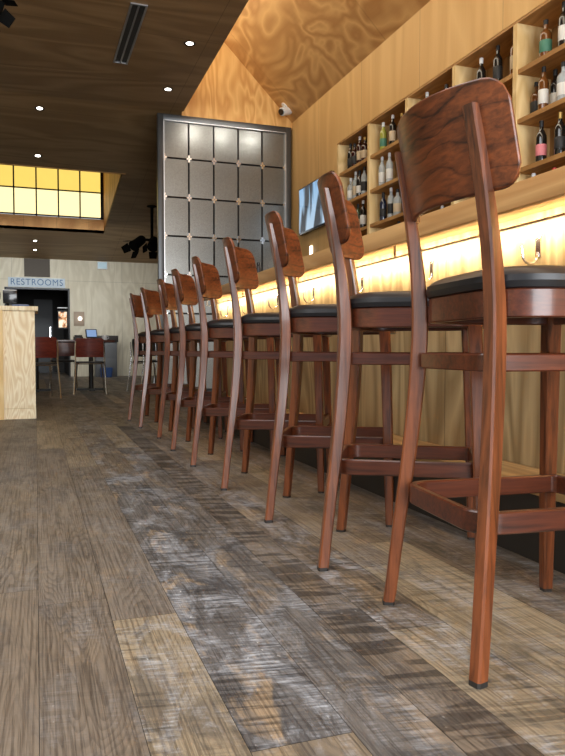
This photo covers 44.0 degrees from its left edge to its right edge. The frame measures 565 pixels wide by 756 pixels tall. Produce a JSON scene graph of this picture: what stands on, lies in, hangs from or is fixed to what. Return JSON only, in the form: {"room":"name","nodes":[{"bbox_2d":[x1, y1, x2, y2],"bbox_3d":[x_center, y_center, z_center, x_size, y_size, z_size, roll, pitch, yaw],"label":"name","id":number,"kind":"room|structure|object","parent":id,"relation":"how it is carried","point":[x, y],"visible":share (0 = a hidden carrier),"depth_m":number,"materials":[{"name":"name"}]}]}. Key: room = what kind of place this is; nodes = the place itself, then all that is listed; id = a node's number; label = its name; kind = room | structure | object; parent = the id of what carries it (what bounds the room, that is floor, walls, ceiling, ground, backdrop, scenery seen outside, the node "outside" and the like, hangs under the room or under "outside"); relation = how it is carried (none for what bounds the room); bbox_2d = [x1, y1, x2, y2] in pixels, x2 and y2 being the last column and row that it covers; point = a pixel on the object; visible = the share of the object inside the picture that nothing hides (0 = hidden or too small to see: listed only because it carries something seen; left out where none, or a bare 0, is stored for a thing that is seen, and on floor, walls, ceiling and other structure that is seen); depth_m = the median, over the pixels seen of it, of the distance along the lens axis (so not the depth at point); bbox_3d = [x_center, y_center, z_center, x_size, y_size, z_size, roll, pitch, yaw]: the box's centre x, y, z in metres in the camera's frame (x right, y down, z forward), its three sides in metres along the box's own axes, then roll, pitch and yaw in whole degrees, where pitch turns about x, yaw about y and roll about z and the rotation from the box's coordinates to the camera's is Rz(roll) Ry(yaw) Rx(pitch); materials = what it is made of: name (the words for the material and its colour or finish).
{"room":"restaurant","nodes":[
{"label":"restaurant","id":0,"kind":"room"},
{"bbox_2d":[6,289,68,374],"bbox_3d":[-6.179,-1.238,17.678,1.500,2.300,3.280,-1,2,-19],"label":"wall","id":1,"kind":"structure","parent":0,"point":[59,298],"depth_m":19.20,"materials":[{"name":"paint"}]},
{"bbox_2d":[34,299,52,372],"bbox_3d":[-6.547,-1.147,19.178,0.480,2.000,0.085,-1,2,-19],"label":"door","id":2,"kind":"structure","parent":1,"relation":"in","point":[44,318],"depth_m":19.17,"materials":[{"name":"black metal"}]},
{"bbox_2d":[58,310,67,328],"bbox_3d":[-5.355,-1.423,17.057,0.228,0.440,0.024,-1,2,-19],"label":"framed picture","id":3,"kind":"object","parent":1,"relation":"attached to","point":[62,315],"visible":1,"depth_m":17.05},
{"bbox_2d":[0,163,125,233],"bbox_3d":[-5.216,-3.606,11.955,4.585,1.509,3.370,-1,2,-19],"label":"skylight recess","id":4,"kind":"structure","parent":0,"point":[110,179],"depth_m":13.81,"materials":[{"name":"brown wood"}]},
{"bbox_2d":[0,165,103,219],"bbox_3d":[-5.779,-3.767,13.475,4.535,1.150,0.042,-1,2,-19],"label":"window","id":5,"kind":"structure","parent":4,"relation":"in","point":[36,191],"depth_m":13.90,"materials":[{"name":"glass"}]},
{"bbox_2d":[0,257,157,376],"bbox_3d":[-4.955,-1.423,16.298,10.500,2.780,0.120,-1,2,-19],"label":"wall","id":6,"kind":"structure","parent":0,"point":[103,296],"depth_m":16.48,"materials":[{"name":"brown wood"}]},
{"bbox_2d":[8,277,64,287],"bbox_3d":[-5.600,-2.177,15.961,1.224,0.210,0.030,-1,2,-19],"label":"restroom sign","id":7,"kind":"object","parent":6,"relation":"attached to","point":[12,281],"visible":1,"depth_m":15.95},
{"bbox_2d":[24,258,49,276],"bbox_3d":[-5.592,-2.510,15.950,0.554,0.410,0.030,-1,2,-19],"label":"panel","id":8,"kind":"object","parent":6,"relation":"attached to","point":[32,267],"visible":1,"depth_m":15.94,"materials":[{"name":"grey metal"}]},
{"bbox_2d":[4,287,70,376],"bbox_3d":[-5.593,-1.042,16.018,1.410,2.042,0.012,-1,2,-19],"label":"trim","id":9,"kind":"structure","parent":6,"relation":"attached to","point":[5,288],"depth_m":16.19,"materials":[{"name":"metal"}]},
{"bbox_2d":[74,312,83,325],"bbox_3d":[-4.724,-1.376,16.262,0.240,0.330,0.104,-1,2,-19],"label":"wall sconce","id":10,"kind":"object","parent":6,"relation":"attached to","point":[78,316],"visible":1,"depth_m":16.29,"materials":[{"name":"grey wood"}]},
{"bbox_2d":[97,262,106,269],"bbox_3d":[-4.226,-2.635,16.408,0.230,0.175,0.064,-1,2,-19],"label":"exit light","id":11,"kind":"object","parent":6,"relation":"attached to","point":[100,265],"visible":1,"depth_m":16.38,"materials":[{"name":"white plastic"}]},
{"bbox_2d":[0,0,248,263],"bbox_3d":[-1.707,-3.003,6.997,10.500,1.296,19.550,-1,2,-19],"label":"ceiling","id":12,"kind":"structure","parent":0,"point":[99,113],"depth_m":8.47,"materials":[{"name":"brown wood"}]},
{"bbox_2d":[0,0,17,31],"bbox_3d":[-2.539,-3.103,5.583,0.800,0.516,0.351,-1,2,-19],"label":"ceiling spotlight","id":13,"kind":"object","parent":12,"relation":"hanging from","point":[6,18],"visible":1,"depth_m":5.80,"materials":[{"name":"black paint"}]},
{"bbox_2d":[35,106,44,110],"bbox_3d":[-3.074,-3.412,8.860,0.119,0.021,0.118,-1,3,-27],"label":"recessed light","id":14,"kind":"object","parent":12,"relation":"in","point":[39,108],"visible":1,"depth_m":8.86,"materials":[{"name":"metal"}]},
{"bbox_2d":[113,2,147,64],"bbox_3d":[-1.534,-3.414,6.994,0.156,0.013,1.336,-1,1,-20],"label":"ceiling vent","id":15,"kind":"object","parent":12,"relation":"in","point":[136,13],"visible":1,"depth_m":6.90,"materials":[{"name":"dark grey metal"},{"name":"black metal"}]},
{"bbox_2d":[121,205,156,258],"bbox_3d":[-2.359,-2.629,12.636,1.078,0.988,0.480,-1,2,-19],"label":"ceiling spotlight","id":16,"kind":"object","parent":12,"relation":"hanging from","point":[135,244],"visible":0.61,"depth_m":12.62,"materials":[{"name":"black paint"}]},
{"bbox_2d":[163,87,172,90],"bbox_3d":[-1.369,-3.450,8.366,0.120,0.008,0.120,-1,1,-19],"label":"recessed light","id":17,"kind":"object","parent":12,"relation":"in","point":[165,88],"visible":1,"depth_m":8.37,"materials":[{"name":"metal"}]},
{"bbox_2d":[184,41,195,45],"bbox_3d":[-0.950,-3.424,7.167,0.120,0.008,0.120,-1,1,-19],"label":"recessed light","id":18,"kind":"object","parent":12,"relation":"in","point":[187,43],"visible":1,"depth_m":7.16,"materials":[{"name":"metal"}]},
{"bbox_2d":[181,42,291,128],"bbox_3d":[-0.588,-4.218,9.365,1.546,1.601,0.050,-1,2,-19],"label":"wall","id":19,"kind":"structure","parent":0,"point":[228,91],"depth_m":9.32,"materials":[{"name":"brown wood"}]},
{"bbox_2d":[0,372,564,755],"bbox_3d":[-1.920,0.300,8.036,10.700,0.002,25.600,-1,2,-19],"label":"floor","id":20,"kind":"structure","parent":0,"point":[148,607],"depth_m":1.67,"materials":[{"name":"brown wood"}]},
{"bbox_2d":[0,306,37,419],"bbox_3d":[-2.762,-0.143,6.421,0.992,1.012,0.600,-1,2,-19],"label":"stand","id":21,"kind":"object","parent":20,"relation":"on","point":[17,323],"visible":1,"depth_m":6.27,"materials":[{"name":"brown wood"}]},
{"bbox_2d":[3,290,16,305],"bbox_3d":[-2.482,-0.725,6.375,0.120,0.155,0.100,-1,2,-19],"label":"monitor","id":22,"kind":"object","parent":21,"relation":"on","point":[9,296],"visible":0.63,"depth_m":6.36,"materials":[{"name":"black plastic"}]},
{"bbox_2d":[12,304,28,305],"bbox_3d":[-2.362,-0.653,6.317,0.144,0.016,0.115,-1,2,-19],"label":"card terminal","id":23,"kind":"object","parent":21,"relation":"on","point":[12,304],"visible":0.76,"depth_m":6.26,"materials":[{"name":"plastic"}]},
{"bbox_2d":[35,337,61,398],"bbox_3d":[-3.147,-0.133,9.040,0.462,0.787,0.522,-1,3,-29],"label":"dining chair","id":24,"kind":"object","parent":20,"relation":"on","point":[45,347],"visible":0.59,"depth_m":8.91,"materials":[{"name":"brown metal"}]},
{"bbox_2d":[49,343,77,388],"bbox_3d":[-3.606,-0.232,11.516,0.462,0.787,0.522,-1,2,-17],"label":"dining chair","id":25,"kind":"object","parent":20,"relation":"on","point":[64,349],"visible":0.45,"depth_m":11.69,"materials":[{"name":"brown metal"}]},
{"bbox_2d":[35,340,114,391],"bbox_3d":[-3.340,-0.194,10.699,1.440,0.772,0.760,-1,2,-19],"label":"dining table","id":26,"kind":"object","parent":20,"relation":"on","point":[91,379],"visible":0.59,"depth_m":10.73,"materials":[{"name":"black metal"}]},
{"bbox_2d":[73,335,82,339],"bbox_3d":[-3.109,-0.616,10.657,0.140,0.075,0.100,-1,2,-19],"label":"box","id":27,"kind":"object","parent":26,"relation":"on","point":[75,337],"visible":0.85,"depth_m":10.62,"materials":[{"name":"black plastic"}]},
{"bbox_2d":[85,329,97,337],"bbox_3d":[-2.913,-0.661,10.671,0.170,0.165,0.100,-1,3,-29],"label":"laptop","id":28,"kind":"object","parent":26,"relation":"on","point":[90,333],"visible":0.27,"depth_m":10.66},
{"bbox_2d":[73,338,106,394],"bbox_3d":[-2.747,-0.170,9.975,0.462,0.787,0.522,-1,2,-16],"label":"dining chair","id":29,"kind":"object","parent":20,"relation":"on","point":[83,347],"visible":1,"depth_m":9.78,"materials":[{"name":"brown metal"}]},
{"bbox_2d":[94,336,117,376],"bbox_3d":[-4.116,-0.506,16.269,0.540,0.950,0.520,-1,2,-19],"label":"base cabinet","id":30,"kind":"object","parent":20,"relation":"on","point":[110,348],"visible":0.65,"depth_m":16.06,"materials":[{"name":"grey laminate"}]},
{"bbox_2d":[100,367,112,376],"bbox_3d":[-4.008,-0.126,15.919,0.280,0.220,0.180,-1,2,-19],"label":"bin","id":31,"kind":"object","parent":20,"relation":"on","point":[109,370],"visible":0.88,"depth_m":15.85,"materials":[{"name":"blue plastic"}]},
{"bbox_2d":[126,339,156,391],"bbox_3d":[-2.031,-0.196,10.625,0.522,0.787,0.462,-2,3,-39],"label":"dining chair","id":32,"kind":"object","parent":20,"relation":"on","point":[142,346],"visible":0.55,"depth_m":10.54,"materials":[{"name":"silver metal"}]},
{"bbox_2d":[152,343,157,382],"bbox_3d":[-2.025,-0.247,11.900,0.522,0.787,0.462,-1,3,-29],"label":"dining chair","id":33,"kind":"object","parent":20,"relation":"on","point":[154,345],"visible":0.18,"depth_m":11.64,"materials":[{"name":"silver metal"}]},
{"bbox_2d":[128,293,189,420],"bbox_3d":[-1.109,-0.193,6.311,0.504,1.122,0.464,0,2,10],"label":"bar stool","id":34,"kind":"object","parent":20,"relation":"on","point":[135,300],"visible":0.54,"depth_m":6.16,"materials":[{"name":"brown wood"}]},
{"bbox_2d":[138,331,145,336],"bbox_3d":[-1.065,-0.395,6.295,0.414,0.054,0.414,0,2,10],"label":"seat cushion","id":35,"kind":"object","parent":34,"relation":"on","point":[142,334],"depth_m":6.13,"materials":[{"name":"black leather"}]},
{"bbox_2d":[138,287,206,428],"bbox_3d":[-0.902,-0.170,5.736,0.504,1.122,0.464,0,2,7],"label":"bar stool","id":36,"kind":"object","parent":20,"relation":"on","point":[151,303],"visible":0.68,"depth_m":5.58,"materials":[{"name":"brown wood"}]},
{"bbox_2d":[150,329,163,334],"bbox_3d":[-0.858,-0.372,5.723,0.414,0.054,0.414,0,2,7],"label":"seat cushion","id":37,"kind":"object","parent":36,"relation":"on","point":[159,331],"depth_m":5.54,"materials":[{"name":"black leather"}]},
{"bbox_2d":[156,279,227,438],"bbox_3d":[-0.655,-0.145,5.092,0.504,1.122,0.464,0,2,2],"label":"bar stool","id":38,"kind":"object","parent":20,"relation":"on","point":[166,290],"visible":0.73,"depth_m":4.93,"materials":[{"name":"brown wood"}]},
{"bbox_2d":[169,327,178,332],"bbox_3d":[-0.609,-0.346,5.083,0.414,0.054,0.414,0,2,2],"label":"seat cushion","id":39,"kind":"object","parent":38,"relation":"on","point":[174,329],"depth_m":4.90,"materials":[{"name":"black leather"}]},
{"bbox_2d":[170,269,252,451],"bbox_3d":[-0.454,-0.120,4.489,0.504,1.122,0.464,0,2,5],"label":"bar stool","id":40,"kind":"object","parent":20,"relation":"on","point":[184,285],"visible":0.68,"depth_m":4.32,"materials":[{"name":"brown wood"}]},
{"bbox_2d":[185,323,200,330],"bbox_3d":[-0.408,-0.322,4.477,0.414,0.054,0.414,0,2,5],"label":"seat cushion","id":41,"kind":"object","parent":40,"relation":"on","point":[192,326],"depth_m":4.30,"materials":[{"name":"black leather"}]},
{"bbox_2d":[156,113,290,397],"bbox_3d":[-0.754,-1.586,9.382,1.827,3.660,0.085,-1,2,-19],"label":"screen","id":42,"kind":"object","parent":20,"relation":"on","point":[217,180],"visible":0.47,"depth_m":9.30,"materials":[{"name":"grey metal"}]},
{"bbox_2d":[190,256,284,466],"bbox_3d":[-0.248,-0.097,3.896,0.504,1.122,0.464,0,2,7],"label":"bar stool","id":43,"kind":"object","parent":20,"relation":"on","point":[206,276],"visible":0.71,"depth_m":3.73,"materials":[{"name":"brown wood"}]},
{"bbox_2d":[207,319,232,327],"bbox_3d":[-0.203,-0.298,3.883,0.414,0.054,0.414,0,2,7],"label":"seat cushion","id":44,"kind":"object","parent":43,"relation":"on","point":[215,323],"depth_m":3.70,"materials":[{"name":"black leather"}]},
{"bbox_2d":[221,237,331,492],"bbox_3d":[-0.023,-0.071,3.260,0.504,1.122,0.464,0,2,9],"label":"bar stool","id":45,"kind":"object","parent":20,"relation":"on","point":[240,262],"visible":0.77,"depth_m":3.10,"materials":[{"name":"brown wood"}]},
{"bbox_2d":[241,312,279,323],"bbox_3d":[0.022,-0.273,3.245,0.414,0.054,0.414,0,2,9],"label":"seat cushion","id":46,"kind":"object","parent":45,"relation":"on","point":[251,317],"depth_m":3.06,"materials":[{"name":"black leather"}]},
{"bbox_2d":[264,211,395,526],"bbox_3d":[0.186,-0.048,2.682,0.504,1.122,0.464,0,2,9],"label":"bar stool","id":47,"kind":"object","parent":20,"relation":"on","point":[299,320],"visible":0.82,"depth_m":2.52,"materials":[{"name":"brown wood"}]},
{"bbox_2d":[289,304,336,317],"bbox_3d":[0.231,-0.250,2.667,0.414,0.054,0.414,0,2,9],"label":"seat cushion","id":48,"kind":"object","parent":47,"relation":"on","point":[296,310],"depth_m":2.49,"materials":[{"name":"black leather"}]},
{"bbox_2d":[195,205,564,573],"bbox_3d":[0.715,-0.038,2.988,0.608,1.077,7.560,-1,2,-19],"label":"bar counter","id":49,"kind":"object","parent":20,"relation":"on","point":[542,243],"visible":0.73,"depth_m":2.85,"materials":[{"name":"brown wood"}]},
{"bbox_2d":[203,166,564,305],"bbox_3d":[0.722,-0.565,2.974,0.690,0.089,7.570,-1,2,-19],"label":"countertop","id":50,"kind":"structure","parent":49,"relation":"on","point":[544,191],"depth_m":2.44,"materials":[{"name":"brown wood"}]},
{"bbox_2d":[256,262,260,272],"bbox_3d":[-0.172,-0.756,4.981,0.034,0.132,0.033,-1,2,-19],"label":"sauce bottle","id":51,"kind":"object","parent":50,"relation":"on","point":[258,268],"visible":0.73,"depth_m":4.97,"materials":[{"name":"grey glass"}]},
{"bbox_2d":[206,213,564,305],"bbox_3d":[0.536,-0.549,2.962,0.006,0.056,7.470,-1,2,-19],"label":"light","id":52,"kind":"object","parent":50,"relation":"attached to","point":[563,214],"depth_m":2.85,"materials":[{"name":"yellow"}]},
{"bbox_2d":[317,171,482,571],"bbox_3d":[0.358,-0.026,2.121,0.504,1.122,0.464,0,2,12],"label":"bar stool","id":53,"kind":"object","parent":20,"relation":"on","point":[357,312],"visible":0.84,"depth_m":1.97,"materials":[{"name":"brown wood"}]},
{"bbox_2d":[350,291,428,308],"bbox_3d":[0.402,-0.227,2.104,0.414,0.054,0.414,0,2,12],"label":"seat cushion","id":54,"kind":"object","parent":53,"relation":"on","point":[386,299],"depth_m":1.93,"materials":[{"name":"black leather"}]},
{"bbox_2d":[382,77,564,689],"bbox_3d":[0.510,-0.002,1.531,0.504,1.122,0.464,-1,2,-14],"label":"bar stool","id":55,"kind":"object","parent":20,"relation":"on","point":[460,141],"visible":1,"depth_m":1.36,"materials":[{"name":"brown wood"}]},
{"bbox_2d":[426,265,564,298],"bbox_3d":[0.554,-0.204,1.534,0.414,0.054,0.414,-1,2,-14],"label":"seat cushion","id":56,"kind":"object","parent":55,"relation":"on","point":[493,280],"depth_m":1.32,"materials":[{"name":"black leather"}]},
{"bbox_2d":[224,0,429,122],"bbox_3d":[1.365,-4.041,3.876,1.666,1.736,11.706,-1,2,-19],"label":"ceiling","id":57,"kind":"structure","parent":0,"point":[296,51],"depth_m":8.03,"materials":[{"name":"brown wood"}]},
{"bbox_2d":[278,103,291,115],"bbox_3d":[0.029,-3.603,9.397,0.195,0.195,0.136,-2,3,-40],"label":"security camera","id":58,"kind":"object","parent":57,"relation":"attached to","point":[284,110],"visible":1,"depth_m":9.35,"materials":[{"name":"white plastic"}]},
{"bbox_2d":[291,0,546,256],"bbox_3d":[0.961,-1.600,7.966,0.420,3.800,19.500,-1,2,-19],"label":"wall","id":59,"kind":"structure","parent":0,"point":[441,33],"depth_m":6.98,"materials":[{"name":"brown wood"}]},
{"bbox_2d":[299,171,333,235],"bbox_3d":[0.420,-2.162,8.751,0.066,0.600,1.060,-1,2,-19],"label":"television","id":60,"kind":"object","parent":59,"relation":"attached to","point":[311,218],"visible":0.74,"depth_m":8.85,"materials":[{"name":"black"}]},
{"bbox_2d":[337,0,564,235],"bbox_3d":[1.857,-1.680,5.266,0.319,1.896,6.440,-1,2,-19],"label":"shelf","id":61,"kind":"object","parent":59,"relation":"attached to","point":[523,34],"visible":0.23,"depth_m":5.42,"materials":[{"name":"beige wood"}]},
{"bbox_2d":[347,178,352,199],"bbox_3d":[0.786,-2.157,8.035,0.088,0.272,0.088,-1,2,-19],"label":"bottle","id":62,"kind":"object","parent":61,"relation":"on","point":[349,188],"visible":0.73,"depth_m":8.01,"materials":[{"name":"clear glass"}]},
{"bbox_2d":[347,144,352,168],"bbox_3d":[0.781,-2.534,8.033,0.078,0.302,0.078,-1,2,-19],"label":"bottle","id":63,"kind":"object","parent":61,"relation":"on","point":[350,145],"visible":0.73,"depth_m":8.01,"materials":[{"name":"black glass"}]},
{"bbox_2d":[351,143,356,166],"bbox_3d":[0.819,-2.515,7.926,0.088,0.272,0.088,-1,2,-19],"label":"bottle","id":64,"kind":"object","parent":61,"relation":"on","point":[354,152],"visible":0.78,"depth_m":7.89,"materials":[{"name":"black glass"}]},
{"bbox_2d":[352,171,356,197],"bbox_3d":[0.828,-2.174,7.915,0.074,0.315,0.074,-1,2,-19],"label":"bottle","id":65,"kind":"object","parent":61,"relation":"on","point":[355,172],"visible":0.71,"depth_m":7.89,"materials":[{"name":"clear glass"}]},
{"bbox_2d":[356,204,359,223],"bbox_3d":[0.850,-1.804,7.867,0.078,0.302,0.078,-1,2,-19],"label":"bottle","id":66,"kind":"object","parent":61,"relation":"on","point":[358,205],"visible":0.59,"depth_m":7.84,"materials":[{"name":"green glass"}]},
{"bbox_2d":[356,170,360,196],"bbox_3d":[0.862,-2.163,7.819,0.078,0.302,0.078,-1,2,-19],"label":"bottle","id":67,"kind":"object","parent":61,"relation":"on","point":[358,181],"visible":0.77,"depth_m":7.79,"materials":[{"name":"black glass"}]},
{"bbox_2d":[356,136,361,162],"bbox_3d":[0.862,-2.531,7.804,0.074,0.315,0.074,-1,2,-19],"label":"bottle","id":68,"kind":"object","parent":61,"relation":"on","point":[359,145],"visible":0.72,"depth_m":7.78,"materials":[{"name":"glass"}]},
{"bbox_2d":[360,200,365,227],"bbox_3d":[0.893,-1.806,7.746,0.074,0.315,0.074,-1,2,-19],"label":"bottle","id":69,"kind":"object","parent":61,"relation":"on","point":[363,209],"visible":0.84,"depth_m":7.72,"materials":[{"name":"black glass"}]},
{"bbox_2d":[361,167,366,193],"bbox_3d":[0.901,-2.165,7.707,0.074,0.315,0.074,-1,2,-19],"label":"bottle","id":70,"kind":"object","parent":61,"relation":"on","point":[364,175],"visible":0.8,"depth_m":7.68,"materials":[{"name":"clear glass"}]},
{"bbox_2d":[361,137,366,160],"bbox_3d":[0.905,-2.505,7.682,0.088,0.272,0.088,-1,2,-19],"label":"bottle","id":71,"kind":"object","parent":61,"relation":"on","point":[364,145],"visible":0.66,"depth_m":7.65,"materials":[{"name":"glass"}]},
{"bbox_2d":[379,157,385,185],"bbox_3d":[1.040,-2.150,7.313,0.074,0.315,0.074,-1,2,-19],"label":"bottle","id":72,"kind":"object","parent":61,"relation":"on","point":[382,170],"visible":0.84,"depth_m":7.29,"materials":[{"name":"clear glass"}]},
{"bbox_2d":[379,192,386,219],"bbox_3d":[1.050,-1.781,7.300,0.078,0.302,0.078,-1,2,-19],"label":"bottle","id":73,"kind":"object","parent":61,"relation":"on","point":[383,204],"visible":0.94,"depth_m":7.27,"materials":[{"name":"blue glass"}]},
{"bbox_2d":[380,122,386,149],"bbox_3d":[1.048,-2.504,7.277,0.078,0.302,0.078,-1,2,-19],"label":"bottle","id":74,"kind":"object","parent":61,"relation":"on","point":[383,134],"visible":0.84,"depth_m":7.25,"materials":[{"name":"green glass"}]},
{"bbox_2d":[386,153,392,181],"bbox_3d":[1.093,-2.143,7.162,0.074,0.315,0.074,-2,3,-41],"label":"bottle","id":75,"kind":"object","parent":61,"relation":"on","point":[389,164],"visible":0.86,"depth_m":7.13,"materials":[{"name":"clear glass"}]},
{"bbox_2d":[387,187,393,217],"bbox_3d":[1.106,-1.781,7.139,0.074,0.315,0.074,-1,2,-19],"label":"bottle","id":76,"kind":"object","parent":61,"relation":"on","point":[390,197],"visible":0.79,"depth_m":7.11,"materials":[{"name":"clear glass"}]},
{"bbox_2d":[389,115,395,143],"bbox_3d":[1.115,-2.503,7.086,0.074,0.315,0.074,-1,2,-19],"label":"bottle","id":77,"kind":"object","parent":61,"relation":"on","point":[392,127],"visible":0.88,"depth_m":7.06,"materials":[{"name":"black glass"}]},
{"bbox_2d":[393,189,401,214],"bbox_3d":[1.152,-1.755,7.010,0.088,0.272,0.088,-1,2,-19],"label":"bottle","id":78,"kind":"object","parent":61,"relation":"on","point":[397,202],"visible":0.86,"depth_m":6.98,"materials":[{"name":"clear glass"}]},
{"bbox_2d":[476,57,485,78],"bbox_3d":[1.611,-2.440,5.677,0.078,0.302,0.078,-1,2,-19],"label":"bottle","id":79,"kind":"object","parent":61,"relation":"on","point":[481,72],"visible":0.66,"depth_m":5.65,"materials":[{"name":"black glass"}]},
{"bbox_2d":[493,45,502,79],"bbox_3d":[1.683,-2.438,5.472,0.074,0.315,0.074,-1,2,-19],"label":"bottle","id":80,"kind":"object","parent":61,"relation":"on","point":[497,61],"visible":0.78,"depth_m":5.45,"materials":[{"name":"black glass"}]},
{"bbox_2d":[510,45,512,73],"bbox_3d":[1.752,-2.430,5.276,0.074,0.315,0.074,-1,2,-19],"label":"bottle","id":81,"kind":"object","parent":61,"relation":"on","point":[511,48],"visible":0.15,"depth_m":5.26,"materials":[{"name":"glass"}]},
{"bbox_2d":[530,82,538,112],"bbox_3d":[1.872,-2.042,5.161,0.088,0.272,0.088,-1,2,-19],"label":"bottle","id":82,"kind":"object","parent":61,"relation":"on","point":[534,97],"visible":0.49,"depth_m":5.14,"materials":[{"name":"black glass"}]},
{"bbox_2d":[535,120,546,161],"bbox_3d":[1.854,-1.690,5.016,0.078,0.302,0.078,-1,2,-19],"label":"bottle","id":83,"kind":"object","parent":61,"relation":"on","point":[541,137],"visible":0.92,"depth_m":4.99,"materials":[{"name":"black glass"}]},
{"bbox_2d":[538,66,548,109],"bbox_3d":[1.859,-2.056,4.986,0.074,0.315,0.074,-1,2,-19],"label":"bottle","id":84,"kind":"object","parent":61,"relation":"on","point":[543,85],"visible":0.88,"depth_m":4.96,"materials":[{"name":"brown glass"}]},
{"bbox_2d":[539,19,551,56],"bbox_3d":[1.865,-2.396,4.958,0.088,0.272,0.088,-1,2,-19],"label":"bottle","id":85,"kind":"object","parent":61,"relation":"on","point":[545,38],"visible":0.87,"depth_m":4.93,"materials":[{"name":"brown glass"}]},
{"bbox_2d":[549,69,557,103],"bbox_3d":[1.949,-2.051,5.003,0.078,0.302,0.078,-2,3,-39],"label":"bottle","id":86,"kind":"object","parent":61,"relation":"on","point":[553,86],"visible":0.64,"depth_m":4.98,"materials":[{"name":"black glass"}]},
{"bbox_2d":[554,112,564,154],"bbox_3d":[1.918,-1.683,4.836,0.078,0.302,0.078,-1,2,-19],"label":"bottle","id":87,"kind":"object","parent":61,"relation":"on","point":[559,131],"visible":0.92,"depth_m":4.81,"materials":[{"name":"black glass"}]},
{"bbox_2d":[556,61,564,100],"bbox_3d":[1.926,-2.027,4.798,0.088,0.272,0.088,-1,2,-19],"label":"bottle","id":88,"kind":"object","parent":61,"relation":"on","point":[560,92],"visible":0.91,"depth_m":4.77,"materials":[{"name":"clear glass"}]},
{"bbox_2d":[558,1,564,45],"bbox_3d":[1.924,-2.411,4.788,0.074,0.315,0.074,2,3,35],"label":"bottle","id":89,"kind":"object","parent":61,"relation":"on","point":[561,21],"visible":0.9,"depth_m":4.77,"materials":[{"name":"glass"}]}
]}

